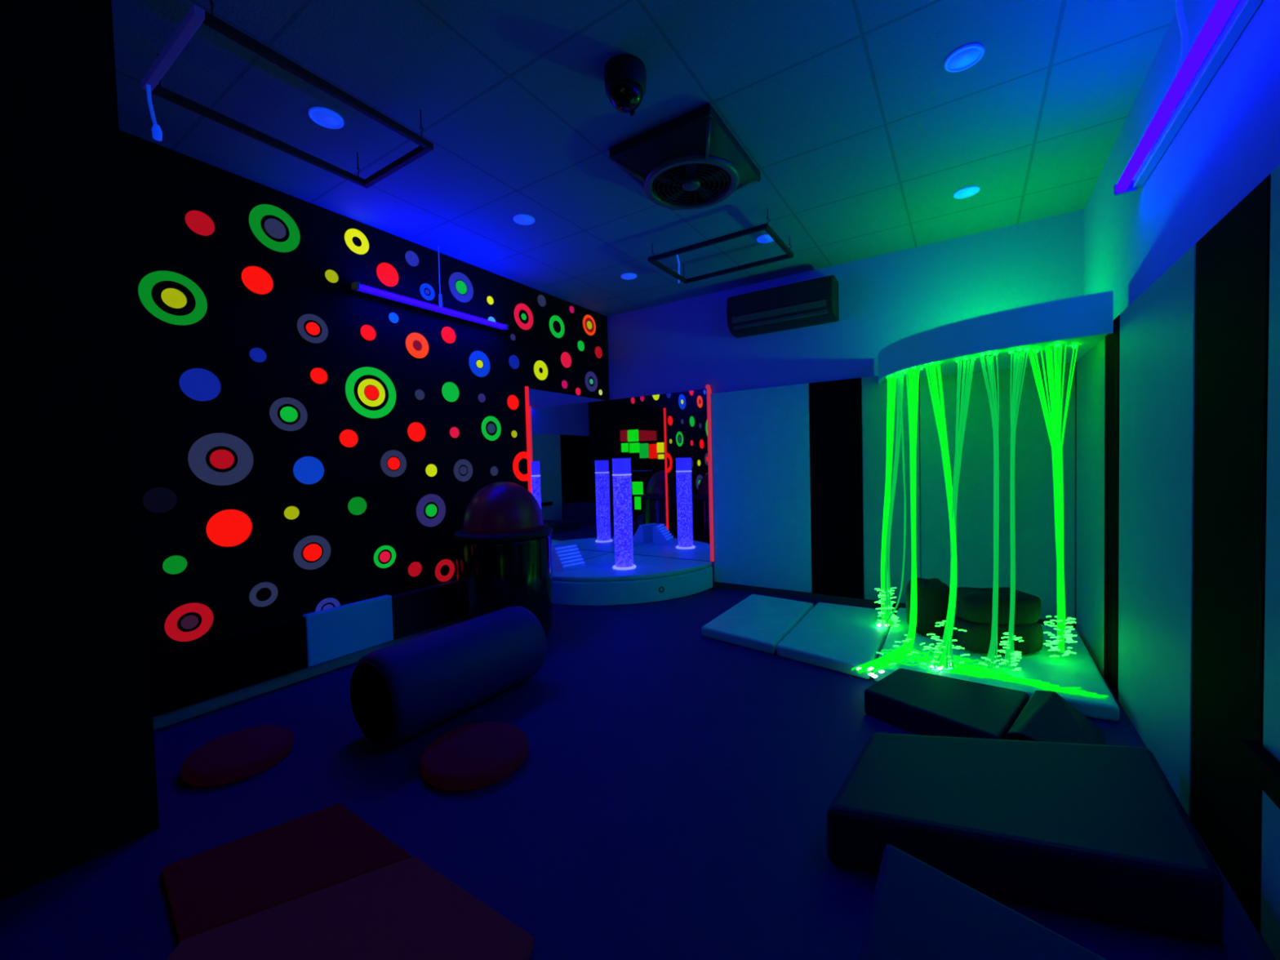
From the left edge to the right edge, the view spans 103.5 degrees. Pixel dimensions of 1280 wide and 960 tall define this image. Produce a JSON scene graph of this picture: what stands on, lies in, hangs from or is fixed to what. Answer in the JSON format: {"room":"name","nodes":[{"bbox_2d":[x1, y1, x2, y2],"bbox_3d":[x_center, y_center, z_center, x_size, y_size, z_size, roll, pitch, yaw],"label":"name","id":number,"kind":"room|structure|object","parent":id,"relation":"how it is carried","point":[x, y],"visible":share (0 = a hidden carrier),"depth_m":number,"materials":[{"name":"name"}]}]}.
{"room":"sensory room","nodes":[
{"label":"sensory room","id":0,"kind":"room"},
{"bbox_2d":[0,0,159,902],"bbox_3d":[-2.174,-0.186,1.638,0.910,2.720,0.585,0,2,33],"label":"wall","id":1,"kind":"structure","parent":0,"point":[78,780],"depth_m":1.51,"materials":[{"name":"black paint"}]},
{"bbox_2d":[119,129,613,652],"bbox_3d":[-1.554,-0.262,3.515,0.100,2.720,4.610,0,2,33],"label":"wall","id":2,"kind":"structure","parent":0,"point":[161,184],"depth_m":2.87,"materials":[{"name":"black paint"}]},
{"bbox_2d":[142,487,177,512],"bbox_3d":[-2.243,0.094,2.359,0.004,0.120,0.120,0,2,33],"label":"dot","id":3,"kind":"object","parent":2,"relation":"attached to","point":[157,500],"visible":1,"depth_m":2.36,"materials":[{"name":"black"}]},
{"bbox_2d":[137,271,207,324],"bbox_3d":[-2.219,-0.865,2.404,0.004,0.248,0.248,0,2,33],"label":"dot","id":4,"kind":"object","parent":2,"relation":"attached to","point":[173,298],"visible":1,"depth_m":2.40,"materials":[{"name":"green paint"}]},
{"bbox_2d":[162,555,186,573],"bbox_3d":[-2.213,0.404,2.402,0.004,0.088,0.088,0,2,33],"label":"dot","id":5,"kind":"object","parent":2,"relation":"attached to","point":[175,564],"visible":1,"depth_m":2.40,"materials":[{"name":"green"}]},
{"bbox_2d":[164,603,213,641],"bbox_3d":[-2.183,0.689,2.447,0.004,0.182,0.182,0,2,33],"label":"dot","id":6,"kind":"object","parent":2,"relation":"attached to","point":[171,629],"visible":1,"depth_m":2.44,"materials":[{"name":"red paint"}]},
{"bbox_2d":[185,210,214,235],"bbox_3d":[-2.167,-1.266,2.487,0.004,0.114,0.114,0,2,33],"label":"dot","id":7,"kind":"object","parent":2,"relation":"attached to","point":[200,223],"visible":1,"depth_m":2.48,"materials":[{"name":"red paint"}]},
{"bbox_2d":[179,368,221,400],"bbox_3d":[-2.163,-0.469,2.485,0.004,0.160,0.160,0,2,33],"label":"dot","id":8,"kind":"object","parent":2,"relation":"attached to","point":[197,384],"visible":1,"depth_m":2.48,"materials":[{"name":"blue paint"}]},
{"bbox_2d":[187,432,253,485],"bbox_3d":[-2.116,-0.105,2.556,0.004,0.266,0.266,0,2,33],"label":"dot","id":9,"kind":"object","parent":2,"relation":"attached to","point":[219,459],"visible":1,"depth_m":2.55,"materials":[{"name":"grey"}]},
{"bbox_2d":[206,509,252,546],"bbox_3d":[-2.098,0.246,2.581,0.004,0.190,0.190,0,2,33],"label":"dot","id":10,"kind":"object","parent":2,"relation":"attached to","point":[228,527],"visible":1,"depth_m":2.58,"materials":[{"name":"red"}]},
{"bbox_2d":[241,266,273,293],"bbox_3d":[-2.035,-1.063,2.687,0.004,0.142,0.142,0,2,33],"label":"dot","id":11,"kind":"object","parent":2,"relation":"attached to","point":[256,279],"visible":1,"depth_m":2.69,"materials":[{"name":"red paint"}]},
{"bbox_2d":[249,347,266,362],"bbox_3d":[-2.033,-0.665,2.687,0.004,0.076,0.076,0,2,33],"label":"dot","id":12,"kind":"object","parent":2,"relation":"attached to","point":[256,354],"visible":1,"depth_m":2.69,"materials":[{"name":"blue"}]},
{"bbox_2d":[248,582,277,606],"bbox_3d":[-2.015,0.613,2.704,0.004,0.130,0.130,0,2,33],"label":"ring","id":13,"kind":"object","parent":2,"relation":"attached to","point":[252,596],"visible":1,"depth_m":2.70,"materials":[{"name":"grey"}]},
{"bbox_2d":[248,204,300,252],"bbox_3d":[-1.991,-1.373,2.756,0.004,0.242,0.242,0,2,33],"label":"dot","id":14,"kind":"object","parent":2,"relation":"attached to","point":[274,228],"visible":1,"depth_m":2.75,"materials":[{"name":"green paint"}]},
{"bbox_2d":[269,397,307,431],"bbox_3d":[-1.953,-0.366,2.808,0.004,0.186,0.186,0,2,33],"label":"dot","id":15,"kind":"object","parent":2,"relation":"attached to","point":[288,414],"visible":1,"depth_m":2.80,"materials":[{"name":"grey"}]},
{"bbox_2d":[152,618,459,730],"bbox_3d":[-1.687,1.075,3.189,0.020,0.075,2.430,0,2,33],"label":"baseboard","id":16,"kind":"structure","parent":2,"relation":"attached to","point":[180,714],"depth_m":2.71,"materials":[{"name":"grey"}]},
{"bbox_2d":[293,456,324,484],"bbox_3d":[-1.896,-0.055,2.892,0.004,0.160,0.160,0,2,33],"label":"dot","id":17,"kind":"object","parent":2,"relation":"attached to","point":[307,469],"visible":1,"depth_m":2.89,"materials":[{"name":"blue paint"}]},
{"bbox_2d":[293,535,330,569],"bbox_3d":[-1.885,0.417,2.906,0.004,0.196,0.196,0,2,33],"label":"dot","id":18,"kind":"object","parent":2,"relation":"attached to","point":[313,552],"visible":1,"depth_m":2.90,"materials":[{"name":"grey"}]},
{"bbox_2d":[297,314,328,343],"bbox_3d":[-1.887,-0.873,2.913,0.004,0.164,0.164,0,2,33],"label":"dot","id":19,"kind":"object","parent":2,"relation":"attached to","point":[312,328],"visible":1,"depth_m":2.91,"materials":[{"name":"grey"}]},
{"bbox_2d":[310,368,327,383],"bbox_3d":[-1.869,-0.606,2.939,0.004,0.092,0.092,0,2,33],"label":"dot","id":20,"kind":"object","parent":2,"relation":"attached to","point":[318,375],"visible":1,"depth_m":2.94,"materials":[{"name":"red"}]},
{"bbox_2d":[302,595,393,666],"bbox_3d":[-1.751,0.897,3.056,0.058,0.290,0.498,0,2,33],"label":"panel","id":21,"kind":"object","parent":2,"relation":"attached to","point":[334,633],"visible":0.91,"depth_m":3.02,"materials":[{"name":"teal plastic"}]},
{"bbox_2d":[339,429,357,447],"bbox_3d":[-1.776,-0.254,3.078,0.004,0.108,0.108,0,2,33],"label":"dot","id":22,"kind":"object","parent":2,"relation":"attached to","point":[348,437],"visible":1,"depth_m":3.08,"materials":[{"name":"red"}]},
{"bbox_2d":[344,228,368,254],"bbox_3d":[-1.752,-1.476,3.125,0.004,0.148,0.148,0,2,33],"label":"ring","id":23,"kind":"object","parent":2,"relation":"attached to","point":[350,233],"visible":1,"depth_m":3.12,"materials":[{"name":"yellow paint"}]},
{"bbox_2d":[347,497,366,515],"bbox_3d":[-1.746,0.161,3.120,0.004,0.112,0.112,0,2,33],"label":"dot","id":24,"kind":"object","parent":2,"relation":"attached to","point":[357,505],"visible":1,"depth_m":3.12,"materials":[{"name":"green"}]},
{"bbox_2d":[345,366,395,417],"bbox_3d":[-1.699,-0.553,3.198,0.004,0.322,0.322,0,2,33],"label":"dot","id":25,"kind":"object","parent":2,"relation":"attached to","point":[371,393],"visible":1,"depth_m":3.19,"materials":[{"name":"green paint"}]},
{"bbox_2d":[373,545,395,568],"bbox_3d":[-1.650,0.497,3.266,0.004,0.146,0.146,0,2,33],"label":"dot","id":26,"kind":"object","parent":2,"relation":"attached to","point":[384,557],"visible":1,"depth_m":3.26,"materials":[{"name":"green"}]},
{"bbox_2d":[376,262,398,286],"bbox_3d":[-1.644,-1.338,3.289,0.004,0.148,0.148,0,2,33],"label":"dot","id":27,"kind":"object","parent":2,"relation":"attached to","point":[387,274],"visible":1,"depth_m":3.29,"materials":[{"name":"red paint"}]},
{"bbox_2d":[380,449,406,476],"bbox_3d":[-1.619,-0.108,3.318,0.004,0.178,0.178,0,2,33],"label":"dot","id":28,"kind":"object","parent":2,"relation":"attached to","point":[393,463],"visible":1,"depth_m":3.32,"materials":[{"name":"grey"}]},
{"bbox_2d":[407,422,425,441],"bbox_3d":[-1.530,-0.329,3.456,0.004,0.132,0.132,0,2,33],"label":"dot","id":29,"kind":"object","parent":2,"relation":"attached to","point":[415,430],"visible":1,"depth_m":3.46,"materials":[{"name":"red"}]},
{"bbox_2d":[405,332,428,358],"bbox_3d":[-1.528,-0.923,3.464,0.004,0.172,0.172,0,2,33],"label":"dot","id":30,"kind":"object","parent":2,"relation":"attached to","point":[420,343],"visible":1,"depth_m":3.46,"materials":[{"name":"orange paint"}]},
{"bbox_2d":[391,579,459,639],"bbox_3d":[-1.317,0.872,3.720,0.058,0.276,1.081,0,2,33],"label":"panel","id":31,"kind":"object","parent":2,"relation":"attached to","point":[422,609],"visible":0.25,"depth_m":3.44,"materials":[{"name":"black plastic"}]},
{"bbox_2d":[416,493,445,526],"bbox_3d":[-1.467,0.214,3.548,0.004,0.230,0.230,0,2,33],"label":"dot","id":32,"kind":"object","parent":2,"relation":"attached to","point":[431,509],"visible":1,"depth_m":3.54,"materials":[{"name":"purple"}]},
{"bbox_2d":[435,559,454,582],"bbox_3d":[-1.406,0.652,3.639,0.004,0.160,0.160,0,2,33],"label":"ring","id":33,"kind":"object","parent":2,"relation":"attached to","point":[445,562],"visible":1,"depth_m":3.63,"materials":[{"name":"red"}]},
{"bbox_2d":[441,382,458,401],"bbox_3d":[-1.383,-0.643,3.684,0.004,0.144,0.144,0,2,33],"label":"dot","id":34,"kind":"object","parent":2,"relation":"attached to","point":[450,391],"visible":1,"depth_m":3.68,"materials":[{"name":"green"}]},
{"bbox_2d":[448,271,473,302],"bbox_3d":[-1.333,-1.437,3.766,0.004,0.216,0.216,0,2,33],"label":"dot","id":35,"kind":"object","parent":2,"relation":"attached to","point":[460,286],"visible":1,"depth_m":3.76,"materials":[{"name":"blue paint"}]},
{"bbox_2d":[453,459,472,481],"bbox_3d":[-1.321,-0.072,3.775,0.004,0.168,0.168,0,2,33],"label":"dot","id":36,"kind":"object","parent":2,"relation":"attached to","point":[463,470],"visible":1,"depth_m":3.77,"materials":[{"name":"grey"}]},
{"bbox_2d":[468,351,489,377],"bbox_3d":[-1.240,-0.897,3.905,0.004,0.200,0.200,0,2,33],"label":"dot","id":37,"kind":"object","parent":2,"relation":"attached to","point":[475,355],"visible":1,"depth_m":3.90,"materials":[{"name":"blue paint"}]},
{"bbox_2d":[481,416,501,440],"bbox_3d":[-1.177,-0.409,3.998,0.004,0.194,0.194,0,2,33],"label":"dot","id":38,"kind":"object","parent":2,"relation":"attached to","point":[491,428],"visible":1,"depth_m":3.99,"materials":[{"name":"green"}]},
{"bbox_2d":[512,451,528,480],"bbox_3d":[-0.985,-0.116,4.291,0.004,0.252,0.252,0,2,33],"label":"ring","id":39,"kind":"object","parent":2,"relation":"attached to","point":[520,455],"visible":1,"depth_m":4.24,"materials":[{"name":"red"}]},
{"bbox_2d":[514,303,533,329],"bbox_3d":[-0.989,-1.389,4.294,0.004,0.218,0.218,0,2,33],"label":"dot","id":40,"kind":"object","parent":2,"relation":"attached to","point":[518,307],"visible":1,"depth_m":4.29,"materials":[{"name":"red"}]},
{"bbox_2d":[533,360,547,380],"bbox_3d":[-0.876,-0.970,4.464,0.004,0.172,0.172,0,2,33],"label":"ring","id":41,"kind":"object","parent":2,"relation":"attached to","point":[538,364],"visible":1,"depth_m":4.46,"materials":[{"name":"yellow"}]},
{"bbox_2d":[524,386,612,559],"bbox_3d":[-0.632,-0.018,4.813,0.021,1.610,1.179,0,2,33],"label":"wall mirror","id":42,"kind":"object","parent":2,"relation":"attached to","point":[568,438],"visible":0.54,"depth_m":4.79,"materials":[{"name":"clear glass"}]},
{"bbox_2d":[582,315,595,335],"bbox_3d":[-0.505,-1.545,5.037,0.004,0.200,0.200,0,2,33],"label":"dot","id":43,"kind":"object","parent":2,"relation":"attached to","point":[588,322],"visible":1,"depth_m":5.03,"materials":[{"name":"orange"}]},
{"bbox_2d":[0,586,1275,959],"bbox_3d":[0.112,1.138,2.497,3.990,0.100,4.610,0,2,33],"label":"floor","id":44,"kind":"structure","parent":0,"point":[670,797],"depth_m":1.74,"materials":[{"name":"blue carpet"}]},
{"bbox_2d":[181,724,293,786],"bbox_3d":[-1.634,1.114,2.063,0.360,0.066,0.360,0,2,33],"label":"round cushion","id":45,"kind":"object","parent":44,"relation":"on","point":[243,753],"visible":1,"depth_m":2.00,"materials":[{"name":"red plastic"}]},
{"bbox_2d":[161,803,411,942],"bbox_3d":[-1.046,1.140,1.499,0.598,0.020,0.414,-3,2,-36],"label":"floor mat","id":46,"kind":"object","parent":44,"relation":"on","point":[328,846],"visible":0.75,"depth_m":1.48,"materials":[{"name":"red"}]},
{"bbox_2d":[166,856,533,959],"bbox_3d":[-0.643,1.141,1.051,1.032,0.025,0.725,0,2,33],"label":"floor mat","id":47,"kind":"object","parent":44,"relation":"on","point":[405,909],"visible":1,"depth_m":1.26,"materials":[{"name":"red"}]},
{"bbox_2d":[350,606,546,747],"bbox_3d":[-0.888,0.915,2.475,0.400,0.400,0.872,0,2,33],"label":"bolster","id":48,"kind":"object","parent":44,"relation":"on","point":[399,691],"visible":1,"depth_m":2.23,"materials":[{"name":"blue plastic"}]},
{"bbox_2d":[420,721,528,791],"bbox_3d":[-0.657,1.090,2.023,0.410,0.066,0.410,0,2,33],"label":"round cushion","id":49,"kind":"object","parent":44,"relation":"on","point":[477,755],"visible":1,"depth_m":1.95,"materials":[{"name":"red plastic"}]},
{"bbox_2d":[453,481,552,635],"bbox_3d":[-0.955,0.546,3.576,0.674,1.070,0.674,0,2,33],"label":"bin","id":50,"kind":"object","parent":44,"relation":"on","point":[504,545],"visible":0.94,"depth_m":3.33,"materials":[{"name":"black plastic"}]},
{"bbox_2d":[552,552,712,605],"bbox_3d":[-0.126,0.908,4.534,1.165,0.243,1.165,0,2,33],"label":"podium","id":51,"kind":"object","parent":44,"relation":"on","point":[653,579],"visible":0.87,"depth_m":4.27,"materials":[{"name":"white plastic"}]},
{"bbox_2d":[551,543,585,572],"bbox_3d":[-0.646,0.699,4.553,0.260,0.200,0.178,-3,3,-45],"label":"switch box","id":52,"kind":"object","parent":51,"relation":"on","point":[566,557],"visible":0.9,"depth_m":4.50,"materials":[{"name":"blue plastic"}]},
{"bbox_2d":[612,457,635,569],"bbox_3d":[-0.153,0.297,4.523,0.210,0.980,0.210,0,2,33],"label":"tube","id":53,"kind":"object","parent":51,"relation":"on","point":[621,467],"visible":1,"depth_m":4.45,"materials":[{"name":"blue plastic"}]},
{"bbox_2d":[552,552,711,581],"bbox_3d":[-0.129,0.806,4.534,1.161,0.040,1.161,0,2,33],"label":"cushion","id":54,"kind":"object","parent":51,"relation":"on","point":[648,568],"depth_m":4.43,"materials":[{"name":"white plastic"}]},
{"bbox_2d":[701,594,813,653],"bbox_3d":[0.868,0.999,3.617,0.535,0.068,1.056,0,2,33],"label":"floor mat","id":55,"kind":"object","parent":44,"relation":"on","point":[760,623],"visible":0.88,"depth_m":3.45,"materials":[{"name":"leather"}]},
{"bbox_2d":[777,602,893,679],"bbox_3d":[1.294,0.998,3.281,0.545,0.070,1.157,0,2,33],"label":"floor mat","id":56,"kind":"object","parent":44,"relation":"on","point":[841,638],"visible":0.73,"depth_m":3.09,"materials":[{"name":"leather"}]},
{"bbox_2d":[864,668,1028,739],"bbox_3d":[1.357,1.006,2.258,0.522,0.115,0.528,-3,2,-43],"label":"foam slab","id":57,"kind":"object","parent":44,"relation":"on","point":[920,703],"visible":0.75,"depth_m":2.17,"materials":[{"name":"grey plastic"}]},
{"bbox_2d":[858,844,1106,959],"bbox_3d":[0.606,0.937,0.555,0.700,0.400,0.670,0,2,33],"label":"floor mat","id":58,"kind":"object","parent":44,"relation":"on","point":[918,911],"visible":1,"depth_m":0.83,"materials":[{"name":"blue leather"}]},
{"bbox_2d":[873,607,1119,721],"bbox_3d":[1.970,0.991,2.904,1.000,0.072,1.269,0,2,33],"label":"floor mat","id":59,"kind":"object","parent":44,"relation":"on","point":[1078,669],"visible":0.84,"depth_m":2.60,"materials":[{"name":"white plastic"}]},
{"bbox_2d":[905,577,950,635],"bbox_3d":[1.790,0.783,3.138,0.234,0.337,0.201,-1,2,9],"label":"cushion","id":60,"kind":"object","parent":59,"relation":"on","point":[932,594],"visible":0.72,"depth_m":3.05,"materials":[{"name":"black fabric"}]},
{"bbox_2d":[946,586,1043,654],"bbox_3d":[2.011,0.787,2.866,0.433,0.333,0.285,-1,2,8],"label":"cushion","id":61,"kind":"object","parent":59,"relation":"on","point":[974,606],"visible":0.75,"depth_m":2.75,"materials":[{"name":"black fabric"}]},
{"bbox_2d":[880,648,1108,697],"bbox_3d":[1.735,0.958,2.568,0.944,0.025,0.320,0,2,33],"label":"strands","id":62,"kind":"object","parent":59,"relation":"on","point":[958,668],"visible":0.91,"depth_m":2.53,"materials":[{"name":"green plastic"}]},
{"bbox_2d":[826,733,1223,941],"bbox_3d":[1.135,1.006,1.582,1.052,0.170,0.626,-1,2,18],"label":"mat","id":63,"kind":"object","parent":44,"relation":"on","point":[1100,831],"visible":1,"depth_m":1.39,"materials":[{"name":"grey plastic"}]},
{"bbox_2d":[1006,690,1106,745],"bbox_3d":[1.657,0.997,2.010,0.358,0.134,0.506,0,2,33],"label":"wedge","id":64,"kind":"object","parent":44,"relation":"on","point":[1046,716],"visible":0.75,"depth_m":2.01,"materials":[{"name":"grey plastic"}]},
{"bbox_2d":[111,0,1175,316],"bbox_3d":[0.039,-1.679,2.407,3.990,0.100,4.610,0,2,33],"label":"ceiling","id":65,"kind":"structure","parent":0,"point":[856,130],"depth_m":2.22,"materials":[{"name":"tile"}]},
{"bbox_2d":[140,0,433,188],"bbox_3d":[-1.352,-1.403,2.019,0.540,0.355,0.820,0,2,33],"label":"frame","id":66,"kind":"object","parent":65,"relation":"hanging from","point":[196,15],"visible":1,"depth_m":1.86,"materials":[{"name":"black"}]},
{"bbox_2d":[308,106,343,128],"bbox_3d":[-1.373,-1.583,2.209,0.132,0.008,0.132,0,2,33],"label":"recessed light","id":67,"kind":"object","parent":65,"relation":"in","point":[323,117],"visible":1,"depth_m":2.21,"materials":[{"name":"grey plastic"}]},
{"bbox_2d":[311,110,341,126],"bbox_3d":[-1.373,-1.585,2.209,0.110,0.004,0.110,-3,2,-40],"label":"diffuser","id":68,"kind":"object","parent":67,"relation":"attached to","point":[322,117],"depth_m":2.21,"materials":[{"name":"grey plastic"}]},
{"bbox_2d":[351,245,508,330],"bbox_3d":[-1.399,-1.400,3.526,0.057,0.455,1.194,0,2,33],"label":"lamp","id":69,"kind":"object","parent":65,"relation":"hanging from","point":[356,286],"visible":1,"depth_m":3.46,"materials":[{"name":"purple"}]},
{"bbox_2d":[513,213,534,225],"bbox_3d":[-0.727,-1.630,3.162,0.132,0.008,0.132,0,2,33],"label":"recessed light","id":70,"kind":"object","parent":65,"relation":"in","point":[521,219],"visible":1,"depth_m":3.16,"materials":[{"name":"grey plastic"}]},
{"bbox_2d":[604,53,646,116],"bbox_3d":[-0.057,-1.540,1.993,0.168,0.148,0.168,0,2,33],"label":"dome camera","id":71,"kind":"object","parent":65,"relation":"attached to","point":[624,74],"visible":1,"depth_m":1.94,"materials":[{"name":"black plastic"}]},
{"bbox_2d":[608,102,760,210],"bbox_3d":[0.250,-1.573,2.592,0.540,0.136,0.640,0,2,33],"label":"ceiling air vent","id":72,"kind":"object","parent":65,"relation":"attached to","point":[692,160],"visible":1,"depth_m":2.44,"materials":[{"name":"black plastic"}]},
{"bbox_2d":[653,164,730,205],"bbox_3d":[0.264,-1.515,2.603,0.404,0.006,0.404,0,2,33],"label":"grille","id":73,"kind":"object","parent":72,"relation":"attached to","point":[677,184],"depth_m":2.61,"materials":[{"name":"black plastic"}]},
{"bbox_2d":[647,208,794,284],"bbox_3d":[0.559,-1.603,3.535,0.872,0.165,0.560,0,2,33],"label":"frame","id":74,"kind":"object","parent":65,"relation":"hanging from","point":[653,260],"visible":1,"depth_m":3.49,"materials":[{"name":"black plastic"}]},
{"bbox_2d":[944,43,984,72],"bbox_3d":[1.263,-1.643,1.968,0.132,0.008,0.132,0,2,33],"label":"recessed light","id":75,"kind":"object","parent":65,"relation":"in","point":[963,58],"visible":1,"depth_m":1.97,"materials":[{"name":"grey plastic"}]},
{"bbox_2d":[947,48,981,69],"bbox_3d":[1.263,-1.645,1.968,0.110,0.004,0.110,-3,2,-40],"label":"diffuser","id":76,"kind":"object","parent":75,"relation":"attached to","point":[962,58],"depth_m":1.97,"materials":[{"name":"grey plastic"}]},
{"bbox_2d":[953,186,979,199],"bbox_3d":[1.923,-1.692,2.972,0.132,0.008,0.132,0,2,33],"label":"recessed light","id":77,"kind":"object","parent":65,"relation":"in","point":[966,192],"visible":1,"depth_m":2.97,"materials":[{"name":"grey plastic"}]},
{"bbox_2d":[955,187,977,197],"bbox_3d":[1.922,-1.694,2.972,0.110,0.004,0.110,-3,2,-40],"label":"diffuser","id":78,"kind":"object","parent":77,"relation":"attached to","point":[964,192],"depth_m":2.97,"materials":[{"name":"grey plastic"}]},
{"bbox_2d":[1113,0,1262,196],"bbox_3d":[1.692,-1.421,1.557,0.090,0.447,1.430,0,2,33],"label":"lamp","id":79,"kind":"object","parent":65,"relation":"hanging from","point":[1188,66],"visible":1,"depth_m":1.55,"materials":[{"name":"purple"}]},
{"bbox_2d":[607,208,1084,623],"bbox_3d":[1.306,-0.363,4.340,3.790,2.720,0.100,0,2,33],"label":"wall","id":80,"kind":"structure","parent":0,"point":[686,344],"depth_m":3.98,"materials":[{"name":"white paint"}]},
{"bbox_2d":[608,384,714,561],"bbox_3d":[0.183,-0.058,4.994,1.166,1.637,0.053,0,2,33],"label":"wall mirror","id":81,"kind":"object","parent":80,"relation":"attached to","point":[667,438],"visible":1,"depth_m":4.92,"materials":[{"name":"clear glass"}]},
{"bbox_2d":[710,383,812,592],"bbox_3d":[1.050,0.075,4.450,0.887,1.748,0.028,0,2,33],"label":"panel","id":82,"kind":"object","parent":80,"relation":"attached to","point":[761,456],"visible":1,"depth_m":4.42,"materials":[{"name":"white plastic"}]},
{"bbox_2d":[726,275,839,337],"bbox_3d":[1.163,-1.424,4.175,0.870,0.322,0.235,0,2,33],"label":"air conditioner","id":83,"kind":"object","parent":80,"relation":"attached to","point":[811,302],"visible":1,"depth_m":4.07,"materials":[{"name":"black plastic"}]},
{"bbox_2d":[808,377,863,599],"bbox_3d":[1.591,0.072,4.097,0.398,1.748,0.028,0,2,33],"label":"panel","id":84,"kind":"object","parent":80,"relation":"attached to","point":[835,406],"visible":1,"depth_m":4.08,"materials":[{"name":"black plastic"}]},
{"bbox_2d":[861,375,920,604],"bbox_3d":[1.926,0.070,3.878,0.394,1.748,0.028,0,2,33],"label":"panel","id":85,"kind":"object","parent":80,"relation":"attached to","point":[874,394],"visible":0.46,"depth_m":3.89,"materials":[{"name":"grey plastic"}]},
{"bbox_2d":[713,581,1075,629],"bbox_3d":[1.778,0.971,4.019,2.580,0.050,0.030,0,2,33],"label":"baseboard","id":86,"kind":"structure","parent":80,"relation":"attached to","point":[847,600],"depth_m":4.21,"materials":[{"name":"grey"}]},
{"bbox_2d":[919,362,1075,622],"bbox_3d":[2.464,0.068,3.527,0.882,1.748,0.028,0,2,33],"label":"panel","id":87,"kind":"object","parent":80,"relation":"attached to","point":[1034,511],"visible":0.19,"depth_m":3.49,"materials":[{"name":"grey plastic"}]},
{"bbox_2d":[1083,0,1279,319],"bbox_3d":[1.705,-0.279,1.390,0.100,2.720,4.610,0,2,33],"label":"wall","id":88,"kind":"structure","parent":0,"point":[1228,143],"depth_m":1.69,"materials":[{"name":"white paint"}]},
{"bbox_2d":[1075,336,1105,675],"bbox_3d":[2.619,0.109,2.919,0.038,1.800,0.804,0,2,33],"label":"panel","id":89,"kind":"object","parent":88,"relation":"attached to","point":[1091,367],"visible":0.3,"depth_m":2.86,"materials":[{"name":"grey plastic"}]},
{"bbox_2d":[877,290,1113,383],"bbox_3d":[2.040,-0.817,3.133,1.150,0.197,1.015,0,2,33],"label":"canopy","id":90,"kind":"object","parent":89,"relation":"attached to","point":[1086,320],"visible":1,"depth_m":2.74,"materials":[{"name":"white plastic"}]},
{"bbox_2d":[851,366,924,678],"bbox_3d":[1.499,0.127,2.888,0.215,1.672,1.104,0,2,43],"label":"bundle","id":91,"kind":"object","parent":90,"relation":"hanging from","point":[886,660],"visible":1,"depth_m":3.12,"materials":[{"name":"green plastic"}]},
{"bbox_2d":[874,371,906,627],"bbox_3d":[1.693,0.104,3.410,0.187,1.671,0.498,0,2,33],"label":"bundle","id":92,"kind":"object","parent":90,"relation":"hanging from","point":[886,602],"visible":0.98,"depth_m":3.40,"materials":[{"name":"green plastic"}]},
{"bbox_2d":[885,369,907,623],"bbox_3d":[1.676,0.088,3.279,0.076,1.630,0.339,0,2,42],"label":"bundle","id":93,"kind":"object","parent":90,"relation":"hanging from","point":[900,371],"visible":0.92,"depth_m":3.31,"materials":[{"name":"green plastic"}]},
{"bbox_2d":[920,356,975,670],"bbox_3d":[1.734,0.123,2.829,0.282,1.672,0.751,0,2,33],"label":"bundle","id":94,"kind":"object","parent":90,"relation":"hanging from","point":[945,646],"visible":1,"depth_m":2.99,"materials":[{"name":"green plastic"}]},
{"bbox_2d":[978,351,1000,668],"bbox_3d":[1.879,0.116,2.713,0.094,1.660,0.482,0,2,35],"label":"bundle","id":95,"kind":"object","parent":90,"relation":"hanging from","point":[994,411],"visible":1,"depth_m":2.75,"materials":[{"name":"green plastic"}]},
{"bbox_2d":[997,347,1029,671],"bbox_3d":[1.970,0.115,2.661,0.109,1.659,0.480,0,2,42],"label":"bundle","id":96,"kind":"object","parent":90,"relation":"hanging from","point":[1010,642],"visible":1,"depth_m":2.70,"materials":[{"name":"green plastic"}]},
{"bbox_2d":[1028,342,1078,657],"bbox_3d":[2.226,0.098,2.707,0.215,1.641,0.288,0,2,33],"label":"bundle","id":97,"kind":"object","parent":90,"relation":"hanging from","point":[1054,428],"visible":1,"depth_m":2.69,"materials":[{"name":"green plastic"}]},
{"bbox_2d":[1103,314,1119,700],"bbox_3d":[2.317,0.132,2.455,0.038,1.800,0.296,0,2,33],"label":"panel","id":98,"kind":"object","parent":88,"relation":"attached to","point":[1112,385],"visible":0.59,"depth_m":2.45,"materials":[{"name":"black plastic"}]},
{"bbox_2d":[1118,243,1195,817],"bbox_3d":[1.984,0.157,1.944,0.038,1.800,0.918,0,2,33],"label":"panel","id":99,"kind":"object","parent":88,"relation":"attached to","point":[1157,328],"visible":0.77,"depth_m":1.83,"materials":[{"name":"grey plastic"}]},
{"bbox_2d":[1190,173,1271,932],"bbox_3d":[1.608,0.185,1.367,0.038,1.800,0.452,0,2,33],"label":"panel","id":100,"kind":"object","parent":88,"relation":"attached to","point":[1231,375],"visible":0.91,"depth_m":1.33,"materials":[{"name":"black plastic"}]},
{"bbox_2d":[1260,164,1279,959],"bbox_3d":[1.237,0.213,0.798,0.038,1.800,0.900,0,2,33],"label":"panel","id":101,"kind":"object","parent":88,"relation":"attached to","point":[1270,851],"visible":1,"depth_m":1.15,"materials":[{"name":"grey plastic"}]},
{"bbox_2d":[1239,738,1279,809],"bbox_3d":[1.305,0.668,0.968,0.033,0.065,0.590,0,2,33],"label":"rail","id":102,"kind":"object","parent":101,"relation":"attached to","point":[1262,766],"visible":1,"depth_m":1.14,"materials":[{"name":"black plastic"}]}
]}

